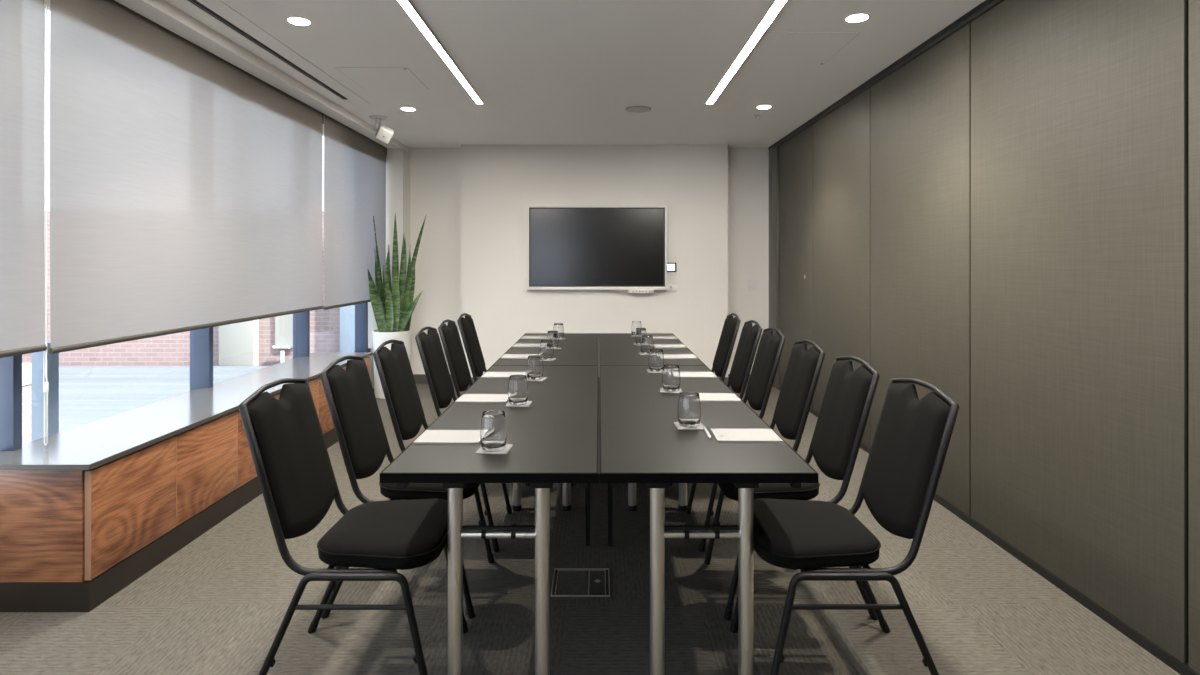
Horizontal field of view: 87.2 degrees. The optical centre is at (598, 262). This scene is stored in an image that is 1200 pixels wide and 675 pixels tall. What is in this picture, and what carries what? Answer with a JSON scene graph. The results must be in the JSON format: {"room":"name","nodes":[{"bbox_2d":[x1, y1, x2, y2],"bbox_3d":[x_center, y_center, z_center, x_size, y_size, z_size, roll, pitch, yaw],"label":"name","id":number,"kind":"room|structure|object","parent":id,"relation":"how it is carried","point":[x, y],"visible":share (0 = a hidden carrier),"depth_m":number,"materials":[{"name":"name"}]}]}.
{"room":"conference room","nodes":[
{"label":"conference room","id":0,"kind":"room"},
{"bbox_2d":[22,211,354,365],"bbox_3d":[-10.100,0.920,12.100,11.800,3.800,0.600,0,0,0],"label":"building","id":1,"kind":"structure","parent":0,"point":[266,341],"depth_m":12.00,"materials":[{"name":"brick"}]},
{"bbox_2d":[45,0,409,388],"bbox_3d":[-2.290,0.020,2.140,0.460,2.600,9.480,0,0,0],"label":"wall","id":2,"kind":"structure","parent":0,"point":[397,160],"depth_m":6.62,"materials":[{"name":"white paint"}]},
{"bbox_2d":[0,355,21,450],"bbox_3d":[-2.410,-0.120,2.548,0.120,2.120,0.040,0,0,0],"label":"trim","id":3,"kind":"structure","parent":2,"relation":"attached to","point":[10,367],"depth_m":2.53,"materials":[{"name":"blue metal"}]},
{"bbox_2d":[0,0,48,445],"bbox_3d":[-2.237,-0.255,1.838,0.031,1.995,1.435,0,0,0],"label":"roller blind","id":4,"kind":"object","parent":2,"relation":"attached to","point":[22,22],"visible":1,"depth_m":2.44,"materials":[{"name":"fabric"}]},
{"bbox_2d":[49,0,323,353],"bbox_3d":[-2.231,-0.440,3.829,0.017,1.624,2.533,0,0,0],"label":"roller blind","id":5,"kind":"object","parent":2,"relation":"attached to","point":[186,185],"visible":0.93,"depth_m":3.24,"materials":[{"name":"fabric"}]},
{"bbox_2d":[190,327,212,390],"bbox_3d":[-2.410,-0.120,3.820,0.120,2.120,0.040,0,0,0],"label":"trim","id":6,"kind":"structure","parent":2,"relation":"attached to","point":[201,340],"depth_m":3.80,"materials":[{"name":"blue metal"}]},
{"bbox_2d":[293,311,309,358],"bbox_3d":[-2.410,-0.120,5.100,0.120,2.120,0.040,0,0,0],"label":"trim","id":7,"kind":"structure","parent":2,"relation":"attached to","point":[301,321],"depth_m":5.08,"materials":[{"name":"blue metal"}]},
{"bbox_2d":[323,114,386,309],"bbox_3d":[-2.231,-0.433,5.862,0.017,1.637,1.495,0,0,0],"label":"roller blind","id":8,"kind":"object","parent":2,"relation":"attached to","point":[354,163],"visible":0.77,"depth_m":5.68,"materials":[{"name":"fabric"}]},
{"bbox_2d":[355,303,367,351],"bbox_3d":[-2.410,-0.120,6.390,0.120,2.120,0.040,0,0,0],"label":"trim","id":9,"kind":"structure","parent":2,"relation":"attached to","point":[361,310],"depth_m":6.37,"materials":[{"name":"blue metal"}]},
{"bbox_2d":[114,0,984,151],"bbox_3d":[-0.210,-1.265,2.165,4.620,0.140,9.730,0,0,0],"label":"ceiling","id":10,"kind":"structure","parent":0,"point":[542,71],"depth_m":3.92,"materials":[{"name":"white paint"}]},
{"bbox_2d":[165,0,369,104],"bbox_3d":[-1.942,-1.253,1.795,0.263,0.004,6.390,0,0,0],"label":"ceiling vent","id":11,"kind":"object","parent":10,"relation":"in","point":[217,15],"visible":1,"depth_m":3.65,"materials":[{"name":"white metal"}]},
{"bbox_2d":[286,17,311,25],"bbox_3d":[-1.559,-1.253,3.274,0.120,0.004,0.120,0,0,0],"label":"recessed light","id":12,"kind":"object","parent":10,"relation":"in","point":[300,21],"visible":1,"depth_m":3.27,"materials":[{"name":"white plastic"}]},
{"bbox_2d":[369,115,393,143],"bbox_3d":[-1.865,-1.132,5.410,0.230,0.246,0.197,0,0,0],"label":"ceiling camera","id":13,"kind":"object","parent":10,"relation":"attached to","point":[384,133],"visible":1,"depth_m":5.37,"materials":[{"name":"white plastic"}]},
{"bbox_2d":[335,67,428,89],"bbox_3d":[-1.466,-1.253,4.315,0.468,0.004,0.530,0,0,0],"label":"ceiling hatch","id":14,"kind":"object","parent":10,"relation":"attached to","point":[368,78],"visible":1,"depth_m":4.29,"materials":[{"name":"white paint"}]},
{"bbox_2d":[401,107,415,110],"bbox_3d":[-1.560,-1.253,5.150,0.120,0.004,0.120,0,0,0],"label":"recessed light","id":15,"kind":"object","parent":10,"relation":"in","point":[402,108],"visible":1,"depth_m":5.16,"materials":[{"name":"white plastic"}]},
{"bbox_2d":[397,0,483,104],"bbox_3d":[-0.934,-1.249,3.203,0.058,0.012,3.515,0,0,0],"label":"recessed light","id":16,"kind":"object","parent":10,"relation":"in","point":[407,5],"visible":1,"depth_m":3.63,"materials":[{"name":"white plastic"}]},
{"bbox_2d":[626,106,650,112],"bbox_3d":[0.322,-1.251,5.150,0.208,0.008,0.208,0,0,0],"label":"ceiling speaker","id":17,"kind":"object","parent":10,"relation":"attached to","point":[637,109],"visible":1,"depth_m":5.14,"materials":[{"name":"grey plastic"}]},
{"bbox_2d":[627,107,649,111],"bbox_3d":[0.322,-1.250,5.150,0.189,0.002,0.189,0,0,45],"label":"grille","id":18,"kind":"object","parent":17,"relation":"attached to","point":[631,109],"depth_m":5.14,"materials":[{"name":"grey metal"}]},
{"bbox_2d":[706,0,787,104],"bbox_3d":[0.869,-1.249,3.203,0.058,0.012,3.515,0,0,0],"label":"recessed light","id":19,"kind":"object","parent":10,"relation":"in","point":[777,6],"visible":1,"depth_m":3.63,"materials":[{"name":"white plastic"}]},
{"bbox_2d":[756,105,771,108],"bbox_3d":[1.330,-1.253,5.080,0.120,0.004,0.120,0,0,0],"label":"recessed light","id":20,"kind":"object","parent":10,"relation":"in","point":[760,106],"visible":1,"depth_m":5.08,"materials":[{"name":"white plastic"}]},
{"bbox_2d":[744,32,859,63],"bbox_3d":[1.170,-1.253,3.710,0.510,0.004,0.560,0,0,0],"label":"ceiling hatch","id":21,"kind":"object","parent":10,"relation":"attached to","point":[774,47],"visible":1,"depth_m":3.67,"materials":[{"name":"white paint"}]},
{"bbox_2d":[845,13,869,22],"bbox_3d":[1.324,-1.253,3.230,0.120,0.004,0.120,0,0,0],"label":"recessed light","id":22,"kind":"object","parent":10,"relation":"in","point":[859,17],"visible":1,"depth_m":3.22,"materials":[{"name":"white plastic"}]},
{"bbox_2d":[387,144,768,376],"bbox_3d":[-0.260,0.033,6.865,4.720,2.575,0.330,0,0,0],"label":"wall","id":23,"kind":"structure","parent":0,"point":[474,199],"depth_m":6.70,"materials":[{"name":"white paint"}]},
{"bbox_2d":[413,374,749,386],"bbox_3d":[-0.100,1.270,6.784,3.920,0.100,0.192,0,0,0],"label":"baseboard","id":24,"kind":"structure","parent":23,"relation":"attached to","point":[419,378],"depth_m":6.87,"materials":[{"name":"grey"}]},
{"bbox_2d":[527,206,666,292],"bbox_3d":[-0.021,-0.138,6.653,1.471,0.922,0.094,0,0,0],"label":"wall screen","id":25,"kind":"object","parent":23,"relation":"attached to","point":[569,247],"visible":1,"depth_m":6.64,"materials":[{"name":"black glass"}]},
{"bbox_2d":[667,263,675,271],"bbox_3d":[0.772,0.052,6.690,0.100,0.100,0.020,0,0,0],"label":"controller","id":26,"kind":"object","parent":23,"relation":"attached to","point":[671,267],"visible":0.91,"depth_m":6.68,"materials":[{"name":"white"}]},
{"bbox_2d":[666,285,676,291],"bbox_3d":[0.772,0.275,6.689,0.116,0.074,0.022,0,0,0],"label":"wall socket","id":27,"kind":"object","parent":23,"relation":"attached to","point":[670,288],"visible":0.84,"depth_m":6.69,"materials":[{"name":"white plastic"}]},
{"bbox_2d":[769,144,778,388],"bbox_3d":[1.906,0.043,6.728,0.108,2.553,0.305,0,0,0],"label":"trim","id":28,"kind":"structure","parent":23,"relation":"attached to","point":[774,151],"depth_m":6.65,"materials":[{"name":"grey"}]},
{"bbox_2d":[768,0,1003,149],"bbox_3d":[1.908,-1.222,1.975,0.100,0.021,9.150,0,0,0],"label":"trim","id":29,"kind":"structure","parent":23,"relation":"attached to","point":[994,3],"depth_m":3.78,"materials":[{"name":"grey metal"}]},
{"bbox_2d":[0,384,1179,674],"bbox_3d":[-0.260,1.360,2.165,4.720,0.080,9.730,0,0,0],"label":"floor","id":30,"kind":"structure","parent":0,"point":[218,605],"depth_m":2.38,"materials":[{"name":"carpet"}]},
{"bbox_2d":[0,357,369,611],"bbox_3d":[-2.136,1.050,3.833,0.428,0.540,2.915,0,0,0],"label":"credenza","id":31,"kind":"object","parent":30,"relation":"on","point":[71,540],"visible":0.55,"depth_m":2.52,"materials":[{"name":"brown wood"}]},
{"bbox_2d":[0,352,372,469],"bbox_3d":[-2.152,0.766,3.828,0.495,0.020,2.948,0,0,0],"label":"countertop","id":32,"kind":"structure","parent":31,"relation":"on","point":[89,446],"depth_m":2.98,"materials":[{"name":"grey stone"}]},
{"bbox_2d":[238,378,467,674],"bbox_3d":[-0.764,0.855,2.038,0.593,0.940,0.456,0,0,0],"label":"banquet chair","id":33,"kind":"object","parent":30,"relation":"on","point":[285,438],"visible":0.92,"depth_m":1.91,"materials":[{"name":"black fabric"}]},
{"bbox_2d":[367,214,425,398],"bbox_3d":[-2.009,0.412,6.266,0.555,1.815,0.374,0,0,-20],"label":"potted snake plant","id":34,"kind":"object","parent":30,"relation":"on","point":[393,305],"visible":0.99,"depth_m":6.17,"materials":[{"name":"green plant"}]},
{"bbox_2d":[320,355,493,618],"bbox_3d":[-0.758,0.855,2.562,0.593,0.940,0.456,0,0,0],"label":"banquet chair","id":35,"kind":"object","parent":30,"relation":"on","point":[350,395],"visible":0.62,"depth_m":2.43,"materials":[{"name":"black fabric"}]},
{"bbox_2d":[373,340,511,551],"bbox_3d":[-0.752,0.855,3.100,0.593,0.940,0.456,0,0,0],"label":"banquet chair","id":36,"kind":"object","parent":30,"relation":"on","point":[393,366],"visible":0.52,"depth_m":3.00,"materials":[{"name":"black fabric"}]},
{"bbox_2d":[438,319,472,397],"bbox_3d":[-0.740,0.855,4.225,0.593,0.940,0.456,0,0,0],"label":"banquet chair","id":37,"kind":"object","parent":30,"relation":"on","point":[449,335],"visible":0.52,"depth_m":4.12,"materials":[{"name":"black fabric"}]},
{"bbox_2d":[415,326,512,488],"bbox_3d":[-0.746,0.855,3.745,0.593,0.940,0.456,0,0,0],"label":"banquet chair","id":38,"kind":"object","parent":30,"relation":"on","point":[429,345],"visible":0.52,"depth_m":3.64,"materials":[{"name":"black fabric"}]},
{"bbox_2d":[457,313,486,380],"bbox_3d":[-0.734,0.855,4.745,0.593,0.940,0.456,0,0,0],"label":"banquet chair","id":39,"kind":"object","parent":30,"relation":"on","point":[466,325],"visible":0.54,"depth_m":4.63,"materials":[{"name":"black fabric"}]},
{"bbox_2d":[380,366,598,674],"bbox_3d":[-0.302,0.950,2.640,0.603,0.740,1.812,0,0,0],"label":"folding table","id":40,"kind":"object","parent":30,"relation":"on","point":[554,439],"visible":0.86,"depth_m":1.91,"materials":[{"name":"black laminate"}]},
{"bbox_2d":[413,430,479,443],"bbox_3d":[-0.489,0.577,2.086,0.210,0.006,0.148,0,0,1],"label":"notepad","id":41,"kind":"object","parent":40,"relation":"on","point":[429,436],"visible":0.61,"depth_m":2.07,"materials":[{"name":"white paper"}]},
{"bbox_2d":[455,394,507,402],"bbox_3d":[-0.489,0.577,2.677,0.210,0.006,0.148,0,0,1],"label":"notepad","id":42,"kind":"object","parent":40,"relation":"on","point":[465,398],"visible":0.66,"depth_m":2.66,"materials":[{"name":"grey paper"}]},
{"bbox_2d":[476,444,512,453],"bbox_3d":[-0.324,0.579,1.955,0.096,0.003,0.096,0,0,4],"label":"coaster","id":43,"kind":"object","parent":40,"relation":"on","point":[508,447],"visible":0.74,"depth_m":1.92,"materials":[{"name":"grey paper"}]},
{"bbox_2d":[480,410,506,450],"bbox_3d":[-0.327,0.521,1.955,0.084,0.112,0.084,0,0,-22],"label":"water glass","id":44,"kind":"object","parent":43,"relation":"on","point":[493,428],"visible":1,"depth_m":1.92,"materials":[{"name":"clear glass"}]},
{"bbox_2d":[481,372,525,377],"bbox_3d":[-0.489,0.577,3.236,0.210,0.006,0.148,0,0,-1],"label":"notepad","id":45,"kind":"object","parent":40,"relation":"on","point":[486,374],"visible":0.68,"depth_m":3.23,"materials":[{"name":"grey paper"}]},
{"bbox_2d":[505,401,531,406],"bbox_3d":[-0.328,0.579,2.580,0.096,0.003,0.096,0,0,3],"label":"coaster","id":46,"kind":"object","parent":40,"relation":"on","point":[528,403],"visible":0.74,"depth_m":2.54,"materials":[{"name":"grey paper"}]},
{"bbox_2d":[508,375,527,404],"bbox_3d":[-0.332,0.521,2.580,0.084,0.112,0.084,0,0,3],"label":"water glass","id":47,"kind":"object","parent":46,"relation":"on","point":[518,384],"visible":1,"depth_m":2.55,"materials":[{"name":"white"}]},
{"bbox_2d":[527,377,546,380],"bbox_3d":[-0.314,0.579,3.130,0.096,0.003,0.096,0,0,11],"label":"coaster","id":48,"kind":"object","parent":40,"relation":"on","point":[543,378],"visible":0.49,"depth_m":3.11,"materials":[{"name":"grey paper"}]},
{"bbox_2d":[527,355,543,379],"bbox_3d":[-0.317,0.521,3.130,0.084,0.112,0.084,0,0,17],"label":"water glass","id":49,"kind":"object","parent":48,"relation":"on","point":[535,368],"visible":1,"depth_m":3.10,"materials":[{"name":"white"}]},
{"bbox_2d":[492,333,598,485],"bbox_3d":[-0.302,0.950,4.358,0.603,0.740,1.616,0,0,0],"label":"folding table","id":50,"kind":"object","parent":30,"relation":"on","point":[577,349],"visible":0.28,"depth_m":4.11,"materials":[{"name":"grey laminate"}]},
{"bbox_2d":[501,354,537,358],"bbox_3d":[-0.489,0.577,3.875,0.210,0.006,0.148,0,0,0],"label":"notepad","id":51,"kind":"object","parent":50,"relation":"on","point":[505,356],"visible":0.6,"depth_m":3.85,"materials":[{"name":"grey paper"}]},
{"bbox_2d":[512,344,539,346],"bbox_3d":[-0.489,0.577,4.390,0.210,0.006,0.148,0,0,0],"label":"notepad","id":52,"kind":"object","parent":50,"relation":"on","point":[514,345],"visible":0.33,"depth_m":4.36,"materials":[{"name":"grey paper"}]},
{"bbox_2d":[521,336,546,338],"bbox_3d":[-0.489,0.577,4.850,0.210,0.006,0.148,0,0,1],"label":"notepad","id":53,"kind":"object","parent":50,"relation":"on","point":[523,337],"visible":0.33,"depth_m":4.83,"materials":[{"name":"grey paper"}]},
{"bbox_3d":[-0.313,0.579,3.766,0.096,0.003,0.096,0,0,7],"label":"coaster","id":54,"kind":"object","parent":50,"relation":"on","visible":0},
{"bbox_2d":[540,340,553,359],"bbox_3d":[-0.312,0.521,3.766,0.084,0.112,0.084,0,0,17],"label":"water glass","id":55,"kind":"object","parent":54,"relation":"on","point":[546,346],"visible":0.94,"depth_m":3.73,"materials":[{"name":"white"}]},
{"bbox_3d":[-0.310,0.579,4.270,0.096,0.003,0.096,0,0,-12],"label":"coaster","id":56,"kind":"object","parent":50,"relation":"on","visible":0},
{"bbox_2d":[547,331,558,347],"bbox_3d":[-0.314,0.521,4.270,0.084,0.112,0.084,0,0,32],"label":"water glass","id":57,"kind":"object","parent":56,"relation":"on","point":[551,335],"visible":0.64,"depth_m":4.24,"materials":[{"name":"white"}]},
{"bbox_3d":[-0.307,0.579,4.795,0.096,0.003,0.096,0,0,10],"label":"coaster","id":58,"kind":"object","parent":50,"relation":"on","visible":0},
{"bbox_2d":[553,323,563,338],"bbox_3d":[-0.308,0.521,4.795,0.084,0.112,0.084,0,0,40],"label":"water glass","id":59,"kind":"object","parent":58,"relation":"on","point":[558,327],"visible":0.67,"depth_m":4.76,"materials":[{"name":"white"}]},
{"bbox_2d":[550,568,609,596],"bbox_3d":[-0.074,1.317,2.600,0.236,0.005,0.224,0,0,0],"label":"box","id":60,"kind":"object","parent":30,"relation":"on","point":[570,582],"visible":1,"depth_m":2.59,"materials":[{"name":"silver metal"}]},
{"bbox_2d":[599,333,705,485],"bbox_3d":[0.302,0.950,4.358,0.603,0.740,1.616,0,0,0],"label":"folding table","id":61,"kind":"object","parent":30,"relation":"on","point":[615,349],"visible":0.24,"depth_m":4.11,"materials":[{"name":"grey laminate"}]},
{"bbox_2d":[653,336,677,338],"bbox_3d":[0.489,0.577,4.845,0.210,0.006,0.148,0,0,-1],"label":"notepad","id":62,"kind":"object","parent":61,"relation":"on","point":[654,337],"visible":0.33,"depth_m":4.83,"materials":[{"name":"grey paper"}]},
{"bbox_2d":[654,344,686,347],"bbox_3d":[0.489,0.577,4.345,0.210,0.006,0.148,0,0,-1],"label":"notepad","id":63,"kind":"object","parent":61,"relation":"on","point":[655,345],"visible":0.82,"depth_m":4.31,"materials":[{"name":"grey paper"}]},
{"bbox_2d":[664,354,697,358],"bbox_3d":[0.489,0.577,3.865,0.210,0.006,0.148,0,0,-1],"label":"notepad","id":64,"kind":"object","parent":61,"relation":"on","point":[666,356],"visible":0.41,"depth_m":3.85,"materials":[{"name":"grey paper"}]},
{"bbox_3d":[0.306,0.579,4.000,0.096,0.003,0.096,0,0,-2],"label":"coaster","id":65,"kind":"object","parent":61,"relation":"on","visible":0},
{"bbox_2d":[641,335,653,353],"bbox_3d":[0.306,0.521,4.000,0.084,0.112,0.084,0,0,30],"label":"water glass","id":66,"kind":"object","parent":65,"relation":"on","point":[647,343],"visible":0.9,"depth_m":3.97,"materials":[{"name":"white"}]},
{"bbox_3d":[0.300,0.579,4.460,0.096,0.003,0.096,0,0,-12],"label":"coaster","id":67,"kind":"object","parent":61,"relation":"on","visible":0},
{"bbox_2d":[635,328,646,344],"bbox_3d":[0.297,0.521,4.460,0.084,0.112,0.084,0,0,18],"label":"water glass","id":68,"kind":"object","parent":67,"relation":"on","point":[639,332],"visible":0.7,"depth_m":4.43,"materials":[{"name":"white"}]},
{"bbox_3d":[0.300,0.579,4.970,0.096,0.003,0.096,0,0,0],"label":"coaster","id":69,"kind":"object","parent":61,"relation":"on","visible":0},
{"bbox_2d":[631,321,641,335],"bbox_3d":[0.296,0.521,4.970,0.084,0.112,0.084,0,0,-25],"label":"water glass","id":70,"kind":"object","parent":69,"relation":"on","point":[635,324],"visible":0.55,"depth_m":4.94,"materials":[{"name":"white"}]},
{"bbox_2d":[599,366,817,674],"bbox_3d":[0.302,0.950,2.640,0.603,0.740,1.812,0,0,0],"label":"folding table","id":71,"kind":"object","parent":30,"relation":"on","point":[640,441],"visible":0.9,"depth_m":1.91,"materials":[{"name":"grey laminate"}]},
{"bbox_2d":[660,388,681,392],"bbox_3d":[0.325,0.579,2.848,0.096,0.003,0.096,0,0,7],"label":"coaster","id":72,"kind":"object","parent":71,"relation":"on","point":[661,389],"visible":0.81,"depth_m":2.82,"materials":[{"name":"grey paper"}]},
{"bbox_2d":[662,364,680,391],"bbox_3d":[0.326,0.521,2.848,0.084,0.112,0.084,0,0,17],"label":"water glass","id":73,"kind":"object","parent":72,"relation":"on","point":[671,380],"visible":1,"depth_m":2.81,"materials":[{"name":"white"}]},
{"bbox_2d":[674,422,703,429],"bbox_3d":[0.321,0.579,2.235,0.096,0.003,0.096,0,0,-3],"label":"coaster","id":74,"kind":"object","parent":71,"relation":"on","point":[678,426],"visible":0.6,"depth_m":2.20,"materials":[{"name":"grey paper"}]},
{"bbox_2d":[677,392,700,426],"bbox_3d":[0.320,0.521,2.235,0.084,0.112,0.084,0,0,-4],"label":"water glass","id":75,"kind":"object","parent":74,"relation":"on","point":[689,405],"visible":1,"depth_m":2.20,"materials":[{"name":"white"}]},
{"bbox_2d":[680,372,716,377],"bbox_3d":[0.489,0.577,3.242,0.210,0.006,0.148,0,0,0],"label":"notepad","id":76,"kind":"object","parent":71,"relation":"on","point":[682,374],"visible":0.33,"depth_m":3.20,"materials":[{"name":"grey paper"}]},
{"bbox_2d":[703,426,710,438],"bbox_3d":[0.366,0.574,2.125,0.010,0.012,0.136,0,0,1],"label":"ballpoint pen","id":77,"kind":"object","parent":71,"relation":"on","point":[704,427],"visible":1,"depth_m":2.11,"materials":[{"name":"grey plastic"}]},
{"bbox_2d":[699,393,741,401],"bbox_3d":[0.489,0.577,2.697,0.210,0.006,0.148,0,0,0],"label":"notepad","id":78,"kind":"object","parent":71,"relation":"on","point":[704,397],"visible":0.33,"depth_m":2.68,"materials":[{"name":"grey paper"}]},
{"bbox_2d":[710,428,782,442],"bbox_3d":[0.489,0.577,2.105,0.210,0.006,0.148,0,0,1],"label":"notepad","id":79,"kind":"object","parent":71,"relation":"on","point":[721,435],"visible":1,"depth_m":2.09,"materials":[{"name":"grey paper"}]},
{"bbox_3d":[0.307,0.579,3.360,0.096,0.003,0.096,0,0,1],"label":"coaster","id":80,"kind":"object","parent":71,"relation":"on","visible":0},
{"bbox_2d":[648,349,663,371],"bbox_3d":[0.305,0.521,3.360,0.084,0.112,0.084,0,0,43],"label":"water glass","id":81,"kind":"object","parent":80,"relation":"on","point":[656,356],"visible":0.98,"depth_m":3.33,"materials":[{"name":"white"}]},
{"bbox_2d":[711,313,740,380],"bbox_3d":[0.734,0.855,4.745,0.593,0.940,0.456,0,0,0],"label":"banquet chair","id":82,"kind":"object","parent":30,"relation":"on","point":[731,325],"visible":0.45,"depth_m":4.63,"materials":[{"name":"black fabric"}]},
{"bbox_2d":[687,327,785,488],"bbox_3d":[0.746,0.855,3.695,0.593,0.940,0.456,0,0,0],"label":"banquet chair","id":83,"kind":"object","parent":30,"relation":"on","point":[769,351],"visible":0.48,"depth_m":3.60,"materials":[{"name":"black fabric"}]},
{"bbox_2d":[727,320,761,398],"bbox_3d":[0.740,0.855,4.170,0.593,0.940,0.456,0,0,0],"label":"banquet chair","id":84,"kind":"object","parent":30,"relation":"on","point":[749,339],"visible":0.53,"depth_m":4.07,"materials":[{"name":"black fabric"}]},
{"bbox_2d":[686,340,824,551],"bbox_3d":[0.752,0.855,3.100,0.593,0.940,0.456,0,0,0],"label":"banquet chair","id":85,"kind":"object","parent":30,"relation":"on","point":[804,366],"visible":0.55,"depth_m":3.00,"materials":[{"name":"black fabric"}]},
{"bbox_2d":[704,356,879,620],"bbox_3d":[0.758,0.855,2.550,0.593,0.940,0.456,0,0,0],"label":"banquet chair","id":86,"kind":"object","parent":30,"relation":"on","point":[849,394],"visible":0.58,"depth_m":2.42,"materials":[{"name":"black fabric"}]},
{"bbox_2d":[730,378,959,674],"bbox_3d":[0.764,0.855,2.040,0.593,0.940,0.456,0,0,0],"label":"banquet chair","id":87,"kind":"object","parent":30,"relation":"on","point":[911,440],"visible":0.94,"depth_m":1.91,"materials":[{"name":"black fabric"}]},
{"bbox_2d":[778,386,1199,674],"bbox_3d":[1.910,1.302,1.972,0.096,0.036,9.145,0,0,0],"label":"baseboard","id":88,"kind":"structure","parent":30,"relation":"on","point":[1162,655],"depth_m":2.46,"materials":[{"name":"black"}]},
{"bbox_2d":[779,124,812,408],"bbox_3d":[1.905,0.036,6.033,0.090,2.493,1.023,0,0,0],"label":"partition panel","id":89,"kind":"object","parent":88,"relation":"on","point":[796,154],"visible":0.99,"depth_m":6.00,"materials":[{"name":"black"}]},
{"bbox_2d":[813,88,869,447],"bbox_3d":[1.910,0.036,4.931,0.080,2.493,1.159,0,0,0],"label":"partition panel","id":90,"kind":"object","parent":88,"relation":"on","point":[841,138],"visible":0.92,"depth_m":4.86,"materials":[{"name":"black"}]},
{"bbox_2d":[870,23,970,515],"bbox_3d":[1.910,0.036,3.761,0.080,2.493,1.159,0,0,0],"label":"partition panel","id":91,"kind":"object","parent":88,"relation":"on","point":[920,113],"visible":0.82,"depth_m":3.60,"materials":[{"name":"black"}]},
{"bbox_2d":[971,0,1188,663],"bbox_3d":[1.910,0.036,2.592,0.080,2.493,1.156,0,0,0],"label":"partition panel","id":92,"kind":"object","parent":88,"relation":"on","point":[1080,108],"visible":0.99,"depth_m":2.42,"materials":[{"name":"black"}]},
{"bbox_2d":[1189,0,1199,673],"bbox_3d":[1.910,0.036,1.421,0.080,2.493,1.156,0,0,0],"label":"partition panel","id":93,"kind":"object","parent":88,"relation":"on","point":[1194,5],"visible":1,"depth_m":1.98,"materials":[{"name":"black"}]},
{"label":"outside","id":94,"kind":"structure","parent":0,"visible":0},
{"bbox_3d":[-16.260,2.870,14.000,27.480,0.100,52.000,0,0,0],"label":"trim","id":95,"kind":"structure","parent":94,"visible":0},
{"bbox_2d":[22,363,30,443],"bbox_3d":[-5.100,1.845,5.400,0.420,1.950,0.120,0,0,0],"label":"window","id":96,"kind":"structure","parent":95,"relation":"on","point":[26,367],"depth_m":5.39,"materials":[{"name":"grey"}]},
{"bbox_2d":[31,342,58,440],"bbox_3d":[-3.050,1.630,3.470,0.086,2.380,0.080,0,0,0],"label":"steel post","id":97,"kind":"object","parent":95,"relation":"on","point":[37,358],"visible":0.12,"depth_m":3.43,"materials":[{"name":"grey metal"}]},
{"bbox_3d":[-8.450,2.495,-3.305,11.100,0.650,11.390,0,0,0],"label":"terrace","id":98,"kind":"object","parent":95,"relation":"on","visible":0},
{"bbox_2d":[59,366,268,431],"bbox_3d":[-8.450,2.069,7.100,11.100,0.333,9.400,0,0,0],"label":"ground","id":99,"kind":"structure","parent":98,"relation":"on","point":[87,394],"depth_m":10.05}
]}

